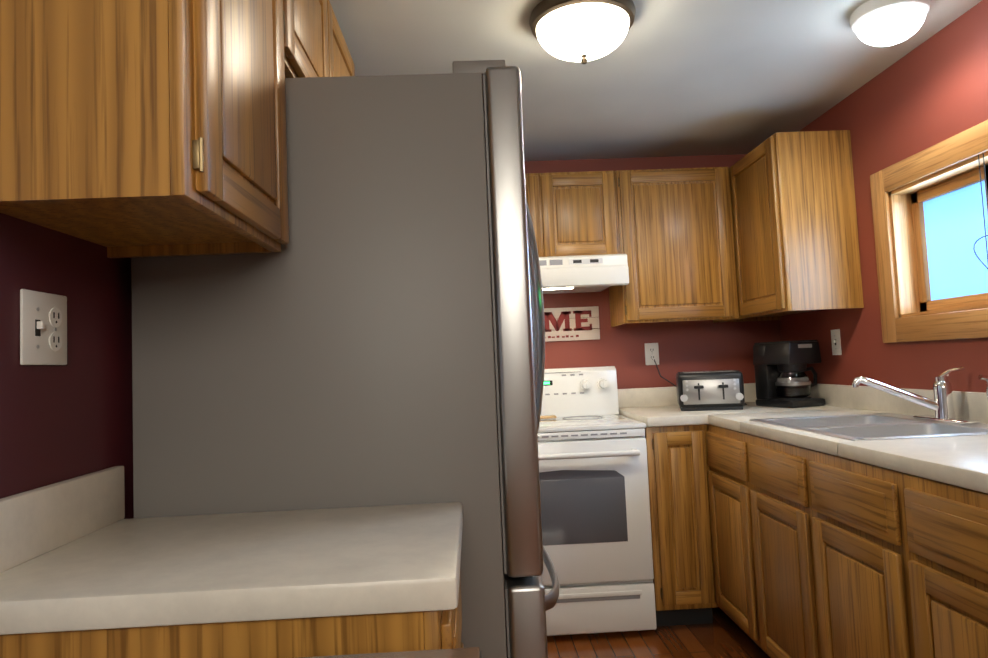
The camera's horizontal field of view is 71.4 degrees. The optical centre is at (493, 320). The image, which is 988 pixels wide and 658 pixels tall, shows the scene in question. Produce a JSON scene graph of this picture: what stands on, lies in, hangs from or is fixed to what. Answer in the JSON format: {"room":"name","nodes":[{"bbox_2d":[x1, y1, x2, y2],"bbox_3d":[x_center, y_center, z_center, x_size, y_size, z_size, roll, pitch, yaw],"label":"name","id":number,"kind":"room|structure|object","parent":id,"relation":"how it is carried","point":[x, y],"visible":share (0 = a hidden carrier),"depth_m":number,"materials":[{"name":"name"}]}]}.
{"room":"kitchen","nodes":[
{"label":"kitchen","id":0,"kind":"room"},
{"bbox_2d":[0,213,133,518],"bbox_3d":[-0.834,0.230,2.209,0.140,2.300,2.838,-2,-4,-2],"label":"wall","id":1,"kind":"structure","parent":0,"point":[72,418],"depth_m":1.19,"materials":[{"name":"red paint"}]},
{"bbox_2d":[20,289,66,364],"bbox_3d":[-0.725,0.014,1.118,0.016,0.118,0.118,-2,-4,-2],"label":"outlet","id":2,"kind":"object","parent":1,"relation":"attached to","point":[43,328],"visible":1,"depth_m":1.11,"materials":[{"name":"white plastic"}]},
{"bbox_2d":[0,0,288,257],"bbox_3d":[-0.581,-0.537,1.141,0.348,0.792,0.455,-2,-4,-2],"label":"upper cabinet","id":3,"kind":"object","parent":1,"relation":"attached to","point":[140,128],"visible":0.98,"depth_m":0.91,"materials":[{"name":"brown wood"}]},
{"bbox_2d":[283,0,354,77],"bbox_3d":[-0.612,-0.691,1.824,0.348,0.370,0.880,-2,-4,-2],"label":"upper cabinet","id":4,"kind":"object","parent":1,"relation":"attached to","point":[315,44],"visible":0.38,"depth_m":1.65,"materials":[{"name":"brown wood"}]},
{"bbox_2d":[525,154,779,388],"bbox_3d":[-0.404,0.309,3.736,3.900,2.300,0.150,-2,-4,-2],"label":"wall","id":5,"kind":"structure","parent":0,"point":[698,345],"depth_m":3.72,"materials":[{"name":"red paint"}]},
{"bbox_2d":[532,306,599,341],"bbox_3d":[0.252,0.027,3.691,0.630,0.178,0.016,-2,-4,-2],"label":"home sign","id":6,"kind":"object","parent":5,"relation":"attached to","point":[560,325],"visible":0.33,"depth_m":3.69,"materials":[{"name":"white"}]},
{"bbox_2d":[525,171,619,256],"bbox_3d":[0.228,-0.502,3.558,0.768,0.440,0.348,-2,-4,-2],"label":"upper cabinet","id":7,"kind":"object","parent":5,"relation":"attached to","point":[573,213],"visible":0.62,"depth_m":3.39,"materials":[{"name":"brown wood"}]},
{"bbox_2d":[539,254,628,293],"bbox_3d":[0.245,-0.210,3.461,0.756,0.152,0.505,-2,-4,-2],"label":"range hood","id":8,"kind":"object","parent":5,"relation":"attached to","point":[579,273],"visible":0.6,"depth_m":3.22,"materials":[{"name":"white painted metal"},{"name":"white plastic"}]},
{"bbox_2d":[644,343,658,364],"bbox_3d":[0.851,0.183,3.705,0.075,0.118,0.008,-2,-4,-2],"label":"outlet","id":9,"kind":"object","parent":5,"relation":"attached to","point":[651,352],"visible":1,"depth_m":3.70,"materials":[{"name":"white plastic"}]},
{"bbox_2d":[609,167,738,326],"bbox_3d":[0.906,-0.367,3.571,0.572,0.765,0.348,-2,-4,-2],"label":"upper cabinet","id":10,"kind":"object","parent":5,"relation":"attached to","point":[676,239],"visible":0.98,"depth_m":3.40,"materials":[{"name":"brown wood"}]},
{"bbox_2d":[329,0,981,160],"bbox_3d":[-0.321,-1.057,1.080,4.350,0.080,5.630,-2,-4,-2],"label":"ceiling","id":11,"kind":"structure","parent":0,"point":[667,78],"depth_m":2.57,"materials":[{"name":"paint"}]},
{"bbox_2d":[529,0,635,63],"bbox_3d":[0.283,-0.890,2.182,0.337,0.162,0.337,-2,-4,-2],"label":"ceiling lamp","id":12,"kind":"object","parent":11,"relation":"attached to","point":[583,31],"visible":1,"depth_m":2.10,"materials":[{"name":"white glass"}]},
{"bbox_2d":[850,0,930,46],"bbox_3d":[1.285,-0.955,2.229,0.228,0.113,0.228,-2,-4,-2],"label":"ceiling lamp","id":13,"kind":"object","parent":11,"relation":"attached to","point":[880,23],"visible":1,"depth_m":2.17,"materials":[{"name":"white glass"}]},
{"bbox_2d":[547,607,768,657],"bbox_3d":[-0.219,1.306,0.930,4.350,0.060,5.630,-2,-4,-2],"label":"floor","id":14,"kind":"structure","parent":0,"point":[722,635],"depth_m":2.90,"materials":[{"name":"brown wood"}]},
{"bbox_2d":[0,578,463,657],"bbox_3d":[-0.368,0.842,1.060,0.656,0.895,0.460,-2,-4,-2],"label":"base cabinet","id":15,"kind":"object","parent":14,"relation":"on","point":[356,634],"visible":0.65,"depth_m":0.86,"materials":[{"name":"brown wood"}]},
{"bbox_2d":[0,466,462,634],"bbox_3d":[-0.386,0.322,1.090,0.663,0.143,0.476,-2,-4,-2],"label":"countertop","id":16,"kind":"structure","parent":15,"relation":"on","point":[78,553],"depth_m":0.97,"materials":[{"name":"laminate"}]},
{"bbox_2d":[131,60,559,657],"bbox_3d":[-0.281,0.413,1.753,0.856,1.830,0.830,-2,-4,-2],"label":"refrigerator","id":17,"kind":"object","parent":14,"relation":"on","point":[371,332],"visible":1,"depth_m":1.36,"materials":[{"name":"grey metal"}]},
{"bbox_2d":[298,647,481,657],"bbox_3d":[-0.166,0.789,0.404,0.364,0.900,0.614,-2,-4,-2],"label":"cart","id":18,"kind":"object","parent":14,"relation":"on","point":[473,652],"visible":1,"depth_m":0.73,"materials":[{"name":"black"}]},
{"bbox_2d":[537,366,656,635],"bbox_3d":[0.293,0.809,3.280,0.758,1.145,0.735,-2,-4,-2],"label":"range","id":19,"kind":"object","parent":14,"relation":"on","point":[595,503],"visible":0.56,"depth_m":2.97,"materials":[{"name":"white metal"}]},
{"bbox_2d":[540,415,556,418],"bbox_3d":[0.244,0.490,3.467,0.140,0.012,0.055,-2,-4,-2],"label":"trivet","id":20,"kind":"object","parent":19,"relation":"on","point":[548,417],"visible":0.54,"depth_m":3.44,"materials":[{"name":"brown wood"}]},
{"bbox_2d":[618,387,713,625],"bbox_3d":[0.808,0.863,3.319,0.258,1.038,0.684,-2,-4,-2],"label":"base cabinet","id":21,"kind":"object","parent":14,"relation":"on","point":[683,564],"depth_m":3.02,"materials":[{"name":"brown wood"}]},
{"bbox_2d":[702,383,987,657],"bbox_3d":[1.301,0.781,2.363,0.666,1.038,2.634,-2,-4,-2],"label":"base cabinet","id":22,"kind":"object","parent":14,"relation":"on","point":[847,521],"depth_m":2.01,"materials":[{"name":"brown wood"}]},
{"bbox_2d":[654,359,746,410],"bbox_3d":[1.066,0.311,3.435,0.397,0.250,0.492,-2,-4,-2],"label":"toaster","id":23,"kind":"object","parent":22,"relation":"on","point":[710,390],"visible":1,"depth_m":3.24,"materials":[{"name":"black plastic"}]},
{"bbox_2d":[753,340,825,407],"bbox_3d":[1.438,0.257,3.326,0.244,0.311,0.250,-1,-4,-20],"label":"coffee maker","id":24,"kind":"object","parent":22,"relation":"on","point":[781,376],"visible":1,"depth_m":3.24,"materials":[{"name":"black plastic"}]},
{"bbox_2d":[852,366,987,424],"bbox_3d":[1.427,0.251,2.266,0.336,0.182,0.370,-2,-4,-2],"label":"faucet","id":25,"kind":"object","parent":22,"relation":"on","point":[941,405],"visible":1,"depth_m":2.32,"materials":[{"name":"silver metal"}]},
{"bbox_2d":[776,0,987,392],"bbox_3d":[1.777,0.046,1.077,0.250,2.300,5.630,-2,-4,-2],"label":"wall","id":26,"kind":"structure","parent":0,"point":[936,92],"depth_m":2.67,"materials":[{"name":"red paint"}]},
{"bbox_2d":[722,130,863,321],"bbox_3d":[1.376,-0.406,3.359,0.348,0.775,0.808,-2,-4,-2],"label":"upper cabinet","id":27,"kind":"object","parent":26,"relation":"attached to","point":[795,229],"visible":0.96,"depth_m":2.97,"materials":[{"name":"brown wood"}]},
{"bbox_2d":[831,329,841,354],"bbox_3d":[1.571,0.102,3.167,0.016,0.118,0.075,-2,-4,-2],"label":"light switch","id":28,"kind":"object","parent":26,"relation":"attached to","point":[836,341],"visible":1,"depth_m":3.16,"materials":[{"name":"white plastic"}]},
{"bbox_2d":[870,120,987,342],"bbox_3d":[1.701,-0.290,2.295,0.248,0.690,1.040,-2,-4,-2],"label":"window","id":29,"kind":"structure","parent":26,"relation":"in","point":[929,232],"depth_m":2.56,"materials":[{"name":"brown wood"}]},
{"bbox_2d":[973,153,987,268],"bbox_3d":[1.553,-0.215,2.155,0.018,0.625,0.133,-2,-4,-2],"label":"blind cord","id":30,"kind":"object","parent":29,"relation":"hanging from","point":[983,209],"visible":1,"depth_m":2.17,"materials":[{"name":"white fabric"}]}
]}

